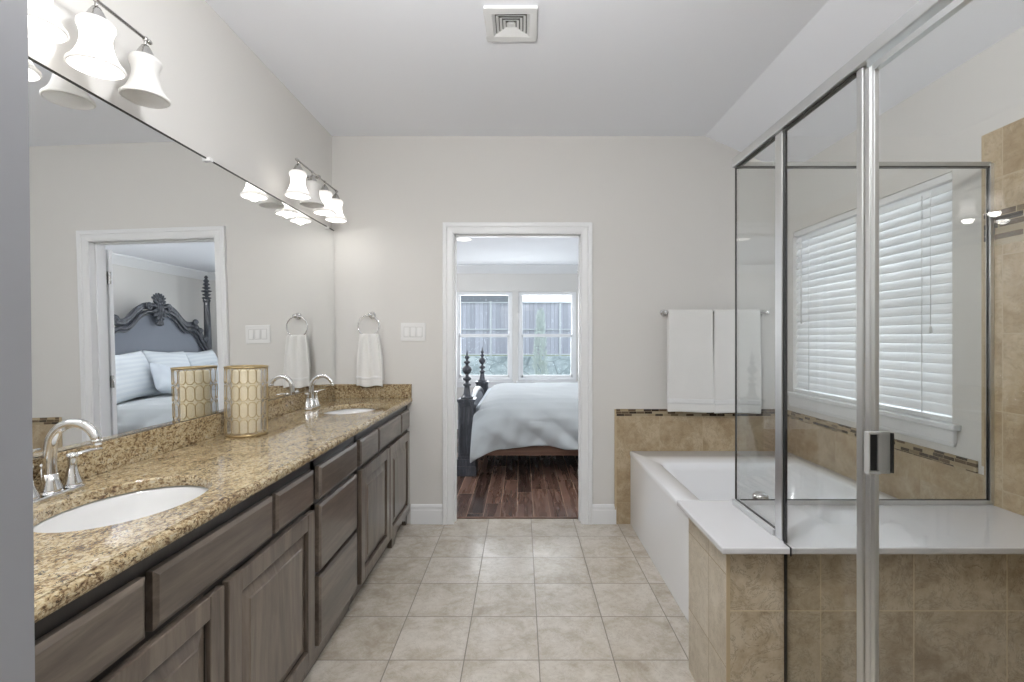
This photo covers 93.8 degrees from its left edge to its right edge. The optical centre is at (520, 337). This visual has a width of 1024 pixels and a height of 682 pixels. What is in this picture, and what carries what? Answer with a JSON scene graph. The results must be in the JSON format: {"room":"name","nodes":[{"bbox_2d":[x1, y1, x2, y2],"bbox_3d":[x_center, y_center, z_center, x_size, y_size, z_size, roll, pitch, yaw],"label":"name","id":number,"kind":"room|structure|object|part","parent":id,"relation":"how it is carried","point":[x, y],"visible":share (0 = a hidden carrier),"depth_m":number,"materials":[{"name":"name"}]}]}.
{"room":"bathroom","nodes":[
{"label":"bathroom","id":0,"kind":"room"},
{"bbox_2d":[28,0,331,228],"bbox_3d":[-1.400,-0.108,1.837,0.100,2.867,3.167,0,0,0],"label":"wall","id":1,"kind":"structure","parent":0,"point":[228,107],"depth_m":2.09,"materials":[{"name":"white paint"}]},
{"bbox_2d":[28,0,170,108],"bbox_3d":[-1.250,-0.900,1.285,0.198,0.255,0.673,0,0,0],"label":"vanity light","id":2,"kind":"object","parent":1,"relation":"attached to","point":[93,54],"visible":0.95,"depth_m":1.37,"materials":[{"name":"white glass"}]},
{"bbox_3d":[-1.219,-0.843,1.195,0.135,0.139,0.135,0,0,0],"label":"lamp shade","id":3,"kind":"part","parent":2,"relation":"part of","materials":[{"name":"white glass"}]},
{"bbox_3d":[-1.219,-0.843,1.375,0.135,0.139,0.135,0,0,0],"label":"lamp shade","id":4,"kind":"part","parent":2,"relation":"part of","materials":[{"name":"white glass"}]},
{"bbox_3d":[-1.219,-0.843,1.554,0.135,0.139,0.135,0,0,0],"label":"lamp shade","id":5,"kind":"part","parent":2,"relation":"part of","materials":[{"name":"white glass"}]},
{"bbox_2d":[28,56,335,457],"bbox_3d":[-1.334,-0.223,1.886,0.032,1.097,3.056,0,0,0],"label":"vanity mirror","id":6,"kind":"object","parent":1,"relation":"attached to","point":[157,268],"visible":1,"depth_m":1.72,"materials":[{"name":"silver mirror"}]},
{"bbox_2d":[33,384,335,489],"bbox_3d":[-1.333,0.376,1.887,0.033,0.096,3.064,0,0,0],"label":"backsplash","id":7,"kind":"structure","parent":1,"relation":"attached to","point":[117,452],"depth_m":1.72,"materials":[{"name":"stone"}]},
{"bbox_2d":[284,158,346,222],"bbox_3d":[-1.250,-0.900,2.887,0.198,0.255,0.673,0,0,0],"label":"vanity light","id":8,"kind":"object","parent":1,"relation":"attached to","point":[308,192],"visible":1,"depth_m":2.79,"materials":[{"name":"white glass"}]},
{"bbox_3d":[-1.219,-0.843,2.618,0.135,0.139,0.135,0,0,0],"label":"lamp shade","id":9,"kind":"part","parent":8,"relation":"part of","materials":[{"name":"white glass"}]},
{"bbox_3d":[-1.219,-0.843,2.797,0.135,0.139,0.135,0,0,0],"label":"lamp shade","id":10,"kind":"part","parent":8,"relation":"part of","materials":[{"name":"white glass"}]},
{"bbox_3d":[-1.219,-0.843,2.977,0.135,0.139,0.135,0,0,0],"label":"lamp shade","id":11,"kind":"part","parent":8,"relation":"part of","materials":[{"name":"white glass"}]},
{"bbox_3d":[-1.219,-0.843,3.156,0.135,0.139,0.135,0,0,0],"label":"lamp shade","id":12,"kind":"part","parent":8,"relation":"part of","materials":[{"name":"white glass"}]},
{"bbox_2d":[303,429,694,681],"bbox_3d":[-0.500,1.373,2.475,5.400,0.104,9.350,0,0,0],"label":"floor","id":13,"kind":"structure","parent":0,"point":[465,600],"depth_m":2.41,"materials":[{"name":"tile"}]},
{"bbox_2d":[34,461,314,681],"bbox_3d":[-1.069,0.894,1.280,0.558,0.862,1.160,0,0,0],"label":"base cabinet","id":14,"kind":"object","parent":13,"relation":"on","point":[231,599],"visible":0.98,"depth_m":1.23,"materials":[{"name":"brown wood"}]},
{"bbox_3d":[-0.801,0.570,0.875,0.022,0.130,0.279,0,0,0],"label":"drawer","id":15,"kind":"part","parent":14,"relation":"part of","materials":[{"name":"brown wood"}]},
{"bbox_3d":[-0.801,0.942,1.006,0.022,0.571,0.543,0,0,0],"label":"door","id":16,"kind":"part","parent":14,"relation":"part of","materials":[{"name":"brown wood"}]},
{"bbox_3d":[-0.798,0.942,1.006,0.015,0.434,0.411,0,0,0],"label":"raised panel","id":17,"kind":"part","parent":14,"relation":"part of","materials":[{"name":"brown wood"}]},
{"bbox_3d":[-0.801,0.570,1.284,0.022,0.130,0.498,0,0,0],"label":"drawer","id":18,"kind":"part","parent":14,"relation":"part of","materials":[{"name":"brown wood"}]},
{"bbox_2d":[33,384,411,623],"bbox_3d":[-1.062,0.395,1.887,0.574,0.133,3.064,0,0,0],"label":"countertop","id":19,"kind":"structure","parent":14,"relation":"on","point":[196,451],"depth_m":1.49,"materials":[{"name":"stone"}]},
{"bbox_2d":[33,418,103,504],"bbox_3d":[-1.237,0.320,1.285,0.178,0.210,0.191,0,0,43],"label":"sink faucet","id":20,"kind":"object","parent":19,"relation":"on","point":[51,487],"visible":0.8,"depth_m":1.28,"materials":[{"name":"silver metal"}]},
{"bbox_3d":[-1.259,0.366,1.201,0.047,0.094,0.091,0,0,-9],"label":"handle","id":21,"kind":"part","parent":20,"relation":"part of","materials":[{"name":"silver metal"}]},
{"bbox_3d":[-1.286,0.377,1.285,0.012,0.077,0.012,0,0,0],"label":"lift rod","id":22,"kind":"part","parent":20,"relation":"part of","materials":[{"name":"silver metal"}]},
{"bbox_3d":[-1.262,0.419,1.285,0.058,0.012,0.182,0,0,0],"label":"plate","id":23,"kind":"part","parent":20,"relation":"part of","materials":[{"name":"silver metal"}]},
{"bbox_3d":[-1.259,0.366,1.369,0.047,0.094,0.091,0,0,9],"label":"handle","id":24,"kind":"part","parent":20,"relation":"part of","materials":[{"name":"silver metal"}]},
{"bbox_2d":[33,486,208,532],"bbox_3d":[-1.032,0.541,1.262,0.370,0.171,0.480,0,0,0],"label":"sink basin","id":25,"kind":"object","parent":19,"relation":"in","point":[117,509],"visible":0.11,"depth_m":1.39,"materials":[{"name":"white ceramic"}]},
{"bbox_2d":[224,365,268,437],"bbox_3d":[-1.212,0.274,2.115,0.172,0.301,0.172,0,0,0],"label":"candle holder","id":26,"kind":"object","parent":19,"relation":"on","point":[245,392],"visible":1,"depth_m":2.07,"materials":[{"name":"beige glass"}]},
{"bbox_2d":[232,369,260,433],"bbox_3d":[-1.212,0.277,2.115,0.110,0.272,0.110,0,0,0],"label":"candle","id":27,"kind":"object","parent":26,"relation":"on","point":[250,393],"depth_m":2.07,"materials":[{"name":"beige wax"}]},
{"bbox_2d":[302,374,334,410],"bbox_3d":[-1.237,0.320,2.887,0.178,0.210,0.191,0,0,43],"label":"sink faucet","id":28,"kind":"object","parent":19,"relation":"on","point":[311,402],"visible":1,"depth_m":2.88,"materials":[{"name":"silver metal"}]},
{"bbox_3d":[-1.259,0.366,2.803,0.047,0.094,0.091,0,0,-9],"label":"handle","id":29,"kind":"part","parent":28,"relation":"part of","materials":[{"name":"silver metal"}]},
{"bbox_3d":[-1.262,0.419,2.887,0.058,0.012,0.182,0,0,0],"label":"plate","id":30,"kind":"part","parent":28,"relation":"part of","materials":[{"name":"silver metal"}]},
{"bbox_3d":[-1.259,0.366,2.971,0.047,0.094,0.091,0,0,9],"label":"handle","id":31,"kind":"part","parent":28,"relation":"part of","materials":[{"name":"silver metal"}]},
{"bbox_2d":[324,408,374,413],"bbox_3d":[-1.030,0.541,2.887,0.370,0.171,0.480,0,0,0],"label":"sink basin","id":32,"kind":"object","parent":19,"relation":"in","point":[354,410],"visible":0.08,"depth_m":3.08,"materials":[{"name":"white ceramic"}]},
{"bbox_3d":[-0.801,0.942,1.568,0.022,0.571,0.540,0,0,0],"label":"door","id":33,"kind":"part","parent":14,"relation":"part of","materials":[{"name":"brown wood"}]},
{"bbox_3d":[-0.798,0.942,1.568,0.015,0.434,0.408,0,0,0],"label":"raised panel","id":34,"kind":"part","parent":14,"relation":"part of","materials":[{"name":"brown wood"}]},
{"bbox_3d":[-0.801,0.570,1.694,0.022,0.130,0.282,0,0,0],"label":"drawer","id":35,"kind":"part","parent":14,"relation":"part of","materials":[{"name":"brown wood"}]},
{"bbox_2d":[305,436,356,677],"bbox_3d":[-1.069,0.894,2.100,0.558,0.862,0.476,0,0,0],"label":"base cabinet","id":36,"kind":"object","parent":13,"relation":"on","point":[334,504],"visible":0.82,"depth_m":2.04,"materials":[{"name":"brown wood"}]},
{"bbox_3d":[-0.801,1.077,2.102,0.022,0.273,0.433,0,0,0],"label":"drawer","id":37,"kind":"part","parent":36,"relation":"part of","materials":[{"name":"brown wood"}]},
{"bbox_3d":[-0.801,0.789,2.102,0.022,0.265,0.433,0,0,0],"label":"drawer","id":38,"kind":"part","parent":36,"relation":"part of","materials":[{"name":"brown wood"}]},
{"bbox_3d":[-0.801,0.570,2.102,0.022,0.130,0.433,0,0,0],"label":"drawer","id":39,"kind":"part","parent":36,"relation":"part of","materials":[{"name":"brown wood"}]},
{"bbox_2d":[349,405,409,604],"bbox_3d":[-1.069,0.894,2.879,0.558,0.862,1.078,0,0,0],"label":"base cabinet","id":40,"kind":"object","parent":13,"relation":"on","point":[382,471],"visible":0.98,"depth_m":2.71,"materials":[{"name":"brown wood"}]},
{"bbox_3d":[-0.801,0.570,2.513,0.022,0.130,0.296,0,0,0],"label":"drawer","id":41,"kind":"part","parent":40,"relation":"part of","materials":[{"name":"brown wood"}]},
{"bbox_3d":[-0.801,0.942,2.630,0.022,0.571,0.510,0,0,0],"label":"door","id":42,"kind":"part","parent":40,"relation":"part of","materials":[{"name":"brown wood"}]},
{"bbox_3d":[-0.798,0.942,2.630,0.015,0.434,0.378,0,0,0],"label":"raised panel","id":43,"kind":"part","parent":40,"relation":"part of","materials":[{"name":"brown wood"}]},
{"bbox_3d":[-0.801,0.570,2.920,0.022,0.130,0.490,0,0,0],"label":"drawer","id":44,"kind":"part","parent":40,"relation":"part of","materials":[{"name":"brown wood"}]},
{"bbox_3d":[-0.801,0.942,3.148,0.022,0.571,0.503,0,0,0],"label":"door","id":45,"kind":"part","parent":40,"relation":"part of","materials":[{"name":"brown wood"}]},
{"bbox_3d":[-0.798,0.942,3.148,0.015,0.434,0.371,0,0,0],"label":"raised panel","id":46,"kind":"part","parent":40,"relation":"part of","materials":[{"name":"brown wood"}]},
{"bbox_3d":[-0.801,0.570,3.295,0.022,0.130,0.231,0,0,0],"label":"drawer","id":47,"kind":"part","parent":40,"relation":"part of","materials":[{"name":"brown wood"}]},
{"bbox_2d":[457,347,577,475],"bbox_3d":[0.566,0.185,5.590,2.409,2.271,2.052,0,0,0],"label":"bed","id":48,"kind":"object","parent":13,"relation":"on","point":[469,403],"visible":0.23,"depth_m":4.62,"materials":[{"name":"grey wood"}]},
{"bbox_3d":[-0.525,0.954,4.664,0.196,0.734,0.196,0,0,0],"label":"foot post","id":49,"kind":"part","parent":48,"relation":"part of","materials":[{"name":"grey wood"}]},
{"bbox_3d":[-0.527,0.865,5.580,0.085,0.590,1.710,0,0,0],"label":"footboard moulding","id":50,"kind":"part","parent":48,"relation":"part of","materials":[{"name":"grey wood"}]},
{"bbox_3d":[-0.520,0.885,5.580,0.050,0.560,1.680,0,0,0],"label":"footboard","id":51,"kind":"part","parent":48,"relation":"part of","materials":[{"name":"wood"}]},
{"bbox_3d":[-0.525,0.954,6.500,0.196,0.734,0.196,0,0,0],"label":"foot post","id":52,"kind":"part","parent":48,"relation":"part of","materials":[{"name":"grey wood"}]},
{"bbox_3d":[0.552,0.815,5.580,2.015,0.300,1.760,0,0,0],"label":"mattress","id":53,"kind":"part","parent":48,"relation":"part of","materials":[{"name":"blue fabric"}]},
{"bbox_2d":[470,382,577,462],"bbox_3d":[0.545,0.860,5.427,2.048,0.616,1.949,0,0,0],"label":"comforter","id":54,"kind":"object","parent":48,"relation":"on","point":[511,415],"visible":0.57,"depth_m":4.56,"materials":[{"name":"grey fabric"}]},
{"bbox_3d":[0.593,1.050,4.640,2.135,0.170,0.040,0,0,0],"label":"rail","id":55,"kind":"part","parent":48,"relation":"part of","materials":[{"name":"brown wood"}]},
{"bbox_2d":[630,451,897,622],"bbox_3d":[1.331,1.064,2.667,1.118,0.522,1.485,0,0,0],"label":"bathtub","id":56,"kind":"object","parent":13,"relation":"on","point":[658,479],"visible":0.28,"depth_m":3.02,"materials":[{"name":"white ceramic"}]},
{"bbox_2d":[752,491,768,498],"bbox_3d":[1.010,0.726,2.020,0.064,0.156,0.064,0,0,0],"label":"tub faucet","id":57,"kind":"object","parent":56,"relation":"on","point":[758,494],"visible":0.25,"depth_m":2.00,"materials":[{"name":"silver metal"}]},
{"bbox_2d":[630,451,897,518],"bbox_3d":[1.331,1.012,2.667,1.118,0.417,1.485,0,0,0],"label":"basin","id":58,"kind":"object","parent":56,"relation":"in","point":[658,479],"depth_m":3.05,"materials":[{"name":"white ceramic"}]},
{"bbox_2d":[689,519,1023,681],"bbox_3d":[1.280,1.007,1.743,1.216,0.636,0.354,0,0,0],"label":"tiled half wall","id":59,"kind":"structure","parent":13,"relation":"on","point":[943,617],"depth_m":1.57,"materials":[{"name":"tile"}]},
{"bbox_3d":[0.678,1.007,1.567,0.012,0.636,0.003,0,0,0],"label":"corner trim","id":60,"kind":"part","parent":59,"relation":"part of","materials":[{"name":"beige tile"}]},
{"bbox_2d":[677,500,1023,553],"bbox_3d":[1.264,0.678,1.747,1.248,0.022,0.450,0,0,0],"label":"bench slab","id":61,"kind":"object","parent":59,"relation":"on","point":[811,529],"visible":0.75,"depth_m":1.68,"materials":[{"name":"white stone"}]},
{"bbox_3d":[0.862,1.285,0.960,0.120,0.080,1.212,0,0,0],"label":"trim","id":62,"kind":"structure","parent":13,"relation":"on","visible":0},
{"bbox_2d":[732,0,993,681],"bbox_3d":[1.357,0.265,1.142,1.062,1.960,1.576,0,0,0],"label":"shower enclosure","id":63,"kind":"object","parent":62,"relation":"on","point":[875,448],"visible":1,"depth_m":1.22,"materials":[{"name":"silver metal"}]},
{"bbox_3d":[0.862,0.656,1.772,0.028,0.022,0.313,0,0,0],"label":"sill rail","id":64,"kind":"part","parent":63,"relation":"part of","materials":[{"name":"grey metal"}]},
{"bbox_3d":[0.862,-0.007,1.592,0.014,1.347,0.042,0,0,0],"label":"post","id":65,"kind":"part","parent":63,"relation":"part of","materials":[{"name":"silver metal"}]},
{"bbox_3d":[0.862,-0.698,1.137,0.036,0.034,1.566,0,0,0],"label":"header rail","id":66,"kind":"part","parent":63,"relation":"part of","materials":[{"name":"silver metal"}]},
{"bbox_3d":[0.862,0.282,1.212,0.012,1.926,0.024,0,0,0],"label":"post","id":67,"kind":"part","parent":63,"relation":"part of","materials":[{"name":"silver metal"}]},
{"bbox_3d":[1.378,0.658,1.920,1.004,0.018,0.020,0,0,0],"label":"return sill rail","id":68,"kind":"part","parent":63,"relation":"part of","materials":[{"name":"grey metal"}]},
{"bbox_3d":[0.855,0.275,1.145,0.058,0.101,0.017,0,0,0],"label":"door handle","id":69,"kind":"part","parent":63,"relation":"part of","materials":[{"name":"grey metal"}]},
{"bbox_3d":[0.862,-0.658,0.805,0.016,0.016,0.710,0,0,0],"label":"door rail","id":70,"kind":"part","parent":63,"relation":"part of","materials":[{"name":"silver metal"}]},
{"bbox_2d":[457,238,577,264],"bbox_3d":[-0.550,-1.095,5.315,5.300,0.100,3.550,0,0,0],"label":"ceiling","id":71,"kind":"structure","parent":0,"point":[478,251],"depth_m":5.79,"materials":[{"name":"white paint"}]},
{"bbox_2d":[457,238,472,241],"bbox_3d":[-0.610,-1.038,5.060,0.204,0.012,0.204,0,0,0],"label":"recessed light","id":72,"kind":"object","parent":71,"relation":"in","point":[458,239],"visible":0.68,"depth_m":5.04,"materials":[{"name":"white plastic"}]},
{"bbox_2d":[457,274,577,419],"bbox_3d":[-0.550,0.140,7.020,5.300,2.370,0.140,0,0,0],"label":"wall","id":73,"kind":"structure","parent":0,"point":[514,283],"depth_m":6.95,"materials":[{"name":"white paint"}]},
{"bbox_2d":[457,292,513,386],"bbox_3d":[-0.537,0.021,6.985,0.885,1.387,0.130,0,0,0],"label":"window","id":74,"kind":"structure","parent":73,"relation":"in","point":[493,380],"depth_m":6.97,"materials":[{"name":"white paint"}]},
{"bbox_3d":[-0.537,0.670,6.945,0.885,0.090,0.050,0,0,0],"label":"sill","id":75,"kind":"part","parent":74,"relation":"part of","materials":[{"name":"white paint"}]},
{"bbox_2d":[457,265,577,273],"bbox_3d":[-0.575,-0.990,6.905,5.050,0.110,0.090,0,0,0],"label":"trim","id":76,"kind":"structure","parent":73,"relation":"attached to","point":[461,269],"depth_m":6.90,"materials":[{"name":"white paint"}]},
{"bbox_2d":[516,292,577,382],"bbox_3d":[0.380,0.021,6.985,0.900,1.387,0.130,0,0,0],"label":"window","id":77,"kind":"structure","parent":73,"relation":"in","point":[522,378],"depth_m":6.97,"materials":[{"name":"white paint"}]},
{"bbox_3d":[0.380,0.670,6.945,0.900,0.090,0.050,0,0,0],"label":"sill","id":78,"kind":"part","parent":77,"relation":"part of","materials":[{"name":"white paint"}]},
{"bbox_2d":[332,136,774,523],"bbox_3d":[0.275,-0.108,3.480,3.450,2.867,0.120,0,0,0],"label":"wall","id":79,"kind":"structure","parent":0,"point":[660,210],"depth_m":3.42,"materials":[{"name":"white paint"}]},
{"bbox_2d":[357,312,379,333],"bbox_3d":[-1.072,-0.098,3.389,0.157,0.181,0.062,0,0,0],"label":"towel ring","id":80,"kind":"object","parent":79,"relation":"attached to","point":[372,315],"visible":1,"depth_m":3.37,"materials":[{"name":"silver metal"}]},
{"bbox_2d":[356,334,383,386],"bbox_3d":[-1.062,0.158,3.368,0.186,0.375,0.044,0,0,0],"label":"hand towel","id":81,"kind":"object","parent":80,"relation":"hanging from","point":[369,373],"visible":1,"depth_m":3.35,"materials":[{"name":"white fabric"}]},
{"bbox_2d":[336,384,411,397],"bbox_3d":[-1.048,0.376,3.409,0.537,0.096,0.021,0,0,0],"label":"backsplash","id":82,"kind":"structure","parent":79,"relation":"attached to","point":[342,390],"depth_m":3.40,"materials":[{"name":"stone"}]},
{"bbox_2d":[401,323,425,340],"bbox_3d":[-0.768,-0.043,3.413,0.177,0.130,0.013,0,0,0],"label":"light switch","id":83,"kind":"object","parent":79,"relation":"attached to","point":[409,331],"visible":1,"depth_m":3.41,"materials":[{"name":"white plastic"}]},
{"bbox_2d":[411,504,442,523],"bbox_3d":[-0.671,1.255,3.413,0.228,0.140,0.014,0,0,0],"label":"baseboard","id":84,"kind":"structure","parent":79,"relation":"attached to","point":[420,513],"depth_m":3.41,"materials":[{"name":"white paint"}]},
{"bbox_2d":[443,222,591,524],"bbox_3d":[-0.025,0.252,3.480,1.064,2.147,0.165,0,0,0],"label":"door frame","id":85,"kind":"structure","parent":79,"relation":"in","point":[452,231],"depth_m":3.40,"materials":[{"name":"white paint"}]},
{"bbox_2d":[457,517,577,518],"bbox_3d":[-0.025,1.321,3.521,0.906,0.009,0.022,0,0,0],"label":"trim","id":86,"kind":"structure","parent":79,"relation":"attached to","point":[457,517],"depth_m":3.51,"materials":[{"name":"brown wood"}]},
{"bbox_2d":[592,504,615,523],"bbox_3d":[0.593,1.255,3.413,0.171,0.140,0.014,0,0,0],"label":"baseboard","id":87,"kind":"structure","parent":79,"relation":"attached to","point":[601,513],"depth_m":3.41,"materials":[{"name":"white paint"}]},
{"bbox_2d":[614,409,615,509],"bbox_3d":[0.672,0.916,3.414,0.012,0.818,0.011,0,0,0],"label":"trim","id":88,"kind":"structure","parent":79,"relation":"attached to","point":[614,409],"depth_m":3.41,"materials":[{"name":"beige tile"}]},
{"bbox_2d":[616,416,774,523],"bbox_3d":[1.284,0.941,3.416,1.213,0.768,0.009,0,0,0],"label":"tiled wall","id":89,"kind":"structure","parent":79,"relation":"attached to","point":[633,433],"depth_m":3.41,"materials":[{"name":"beige tile"}]},
{"bbox_2d":[616,409,774,415],"bbox_3d":[1.284,0.532,3.415,1.213,0.050,0.010,0,0,0],"label":"trim","id":90,"kind":"structure","parent":79,"relation":"attached to","point":[619,412],"depth_m":3.41,"materials":[{"name":"tile"}]},
{"bbox_2d":[660,309,769,315],"bbox_3d":[1.370,-0.178,3.380,0.760,0.050,0.080,0,0,0],"label":"towel bar","id":91,"kind":"object","parent":79,"relation":"attached to","point":[663,312],"visible":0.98,"depth_m":3.35,"materials":[{"name":"silver metal"}]},
{"bbox_2d":[667,310,714,412],"bbox_3d":[1.182,0.160,3.351,0.330,0.719,0.056,0,0,0],"label":"bath towel","id":92,"kind":"object","parent":91,"relation":"hanging from","point":[690,363],"visible":1,"depth_m":3.33,"materials":[{"name":"white fabric"}]},
{"bbox_2d":[713,310,761,413],"bbox_3d":[1.507,0.164,3.352,0.334,0.727,0.059,0,0,0],"label":"bath towel","id":93,"kind":"object","parent":91,"relation":"hanging from","point":[749,400],"visible":0.92,"depth_m":3.33,"materials":[{"name":"white fabric"}]},
{"bbox_2d":[205,0,1023,172],"bbox_3d":[0.235,-1.347,1.847,3.370,0.351,3.187,0,0,0],"label":"ceiling","id":94,"kind":"structure","parent":0,"point":[725,72],"depth_m":2.44,"materials":[{"name":"white paint"}]},
{"bbox_2d":[483,5,537,41],"bbox_3d":[-0.045,-1.434,2.190,0.244,0.016,0.236,0,0,0],"label":"ceiling vent","id":95,"kind":"object","parent":94,"relation":"in","point":[503,23],"visible":1,"depth_m":2.18,"materials":[{"name":"white plastic"}]},
{"bbox_2d":[787,26,1023,474],"bbox_3d":[1.970,-0.077,1.837,0.140,2.805,3.167,0,0,0],"label":"wall","id":96,"kind":"structure","parent":0,"point":[946,120],"depth_m":2.11,"materials":[{"name":"white paint"}]},
{"bbox_2d":[787,191,960,446],"bbox_3d":[1.950,-0.131,2.725,0.170,1.216,1.320,0,0,0],"label":"window","id":97,"kind":"structure","parent":96,"relation":"in","point":[941,432],"depth_m":2.42,"materials":[{"name":"white paint"}]},
{"bbox_2d":[794,172,951,422],"bbox_3d":[1.923,-0.179,2.728,0.065,1.112,1.227,0,0,0],"label":"window blind","id":98,"kind":"object","parent":97,"relation":"attached to","point":[915,248],"visible":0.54,"depth_m":2.47,"materials":[{"name":"white plastic"}]},
{"bbox_3d":[1.928,0.365,2.728,0.048,0.024,1.223,0,0,0],"label":"rail","id":99,"kind":"part","parent":98,"relation":"part of","materials":[{"name":"white paint"}]},
{"bbox_3d":[1.928,-0.155,2.280,0.043,1.044,0.004,0,0,0],"label":"ladder cord","id":100,"kind":"part","parent":98,"relation":"part of","materials":[{"name":"white fabric"}]},
{"bbox_3d":[1.898,-0.348,2.220,0.016,0.657,0.015,0,0,0],"label":"pull cord","id":101,"kind":"part","parent":98,"relation":"part of","materials":[{"name":"white plastic"}]},
{"bbox_3d":[1.925,0.427,2.725,0.120,0.100,1.320,0,0,0],"label":"sill","id":102,"kind":"part","parent":97,"relation":"part of","materials":[{"name":"white paint"}]},
{"bbox_2d":[787,410,977,472],"bbox_3d":[1.895,0.537,2.705,0.010,0.050,1.430,0,0,0],"label":"trim","id":103,"kind":"structure","parent":96,"relation":"attached to","point":[960,462],"depth_m":2.32,"materials":[{"name":"tile"}]},
{"bbox_2d":[787,118,1023,515],"bbox_3d":[1.894,0.248,1.887,0.012,2.153,3.067,0,0,0],"label":"tiled wall","id":104,"kind":"structure","parent":96,"relation":"attached to","point":[1003,146],"depth_m":1.89,"materials":[{"name":"beige tile"}]},
{"bbox_2d":[981,135,983,466],"bbox_3d":[1.894,-0.151,1.959,0.012,1.353,0.012,0,0,0],"label":"trim","id":105,"kind":"structure","parent":104,"relation":"attached to","point":[982,137],"depth_m":1.96,"materials":[{"name":"beige tile"}]},
{"bbox_2d":[984,204,1023,247],"bbox_3d":[1.893,-0.435,1.153,0.013,0.140,1.600,0,0,0],"label":"trim","id":106,"kind":"structure","parent":104,"relation":"attached to","point":[1008,222],"depth_m":1.85,"materials":[{"name":"tile"}]},
{"bbox_3d":[0.275,-0.058,0.288,3.250,2.767,0.130,0,0,0],"label":"wall","id":107,"kind":"structure","parent":0,"visible":0},
{"bbox_2d":[0,0,34,681],"bbox_3d":[-0.368,0.275,0.283,0.041,2.100,0.141,0,0,0],"label":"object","id":108,"kind":"structure","parent":107,"relation":"attached to","point":[17,631],"depth_m":0.34,"materials":[{"name":"grey paint"}]},
{"label":"outside","id":109,"kind":"structure","parent":0,"visible":0},
{"bbox_2d":[461,355,570,355],"bbox_3d":[0.000,0.975,15.600,18.000,1.100,8.800,0,0,0],"label":"terrace","id":110,"kind":"object","parent":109,"point":[461,355],"depth_m":11.63,"materials":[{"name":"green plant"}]},
{"bbox_2d":[461,296,507,301],"bbox_3d":[-3.900,-1.125,17.000,6.800,3.100,5.000,0,0,0],"label":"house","id":111,"kind":"structure","parent":110,"relation":"on","point":[463,298],"depth_m":14.72,"materials":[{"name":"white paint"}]},
{"bbox_2d":[461,301,570,355],"bbox_3d":[0.000,-0.225,11.415,16.000,1.300,0.090,0,0,0],"label":"fence","id":112,"kind":"object","parent":110,"relation":"on","point":[490,317],"visible":0.16,"depth_m":11.42,"materials":[{"name":"grey wood"}]},
{"bbox_3d":[-0.720,-0.225,11.395,0.044,1.300,0.050,0,0,0],"label":"post","id":113,"kind":"part","parent":112,"relation":"part of","materials":[{"name":"grey wood"}]},
{"bbox_3d":[0.000,-0.845,11.422,16.000,0.020,0.075,0,0,0],"label":"rail","id":114,"kind":"part","parent":112,"relation":"part of","materials":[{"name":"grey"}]},
{"bbox_3d":[0.000,0.390,11.402,16.000,0.030,0.035,0,0,0],"label":"rail","id":115,"kind":"part","parent":112,"relation":"part of","materials":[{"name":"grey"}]},
{"bbox_3d":[0.000,-0.207,11.402,16.000,0.025,0.035,0,0,0],"label":"rail","id":116,"kind":"part","parent":112,"relation":"part of","materials":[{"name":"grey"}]},
{"bbox_3d":[0.930,-0.225,11.395,0.044,1.300,0.050,0,0,0],"label":"post","id":117,"kind":"part","parent":112,"relation":"part of","materials":[{"name":"grey wood"}]},
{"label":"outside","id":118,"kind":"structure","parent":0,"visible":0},
{"bbox_3d":[0.000,1.425,9.945,18.000,0.200,5.710,0,0,0],"label":"yard","id":119,"kind":"structure","parent":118,"visible":0},
{"bbox_2d":[461,356,570,374],"bbox_3d":[0.000,0.875,11.050,16.000,0.900,0.300,0,0,0],"label":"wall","id":120,"kind":"structure","parent":119,"relation":"on","point":[494,365],"depth_m":10.90,"materials":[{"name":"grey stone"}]},
{"bbox_2d":[531,307,548,374],"bbox_3d":[0.422,0.318,10.413,0.404,2.015,0.427,0,0,0],"label":"conifer","id":121,"kind":"object","parent":119,"relation":"on","point":[540,318],"visible":0.8,"depth_m":10.34,"materials":[{"name":"green plant"}]}
]}

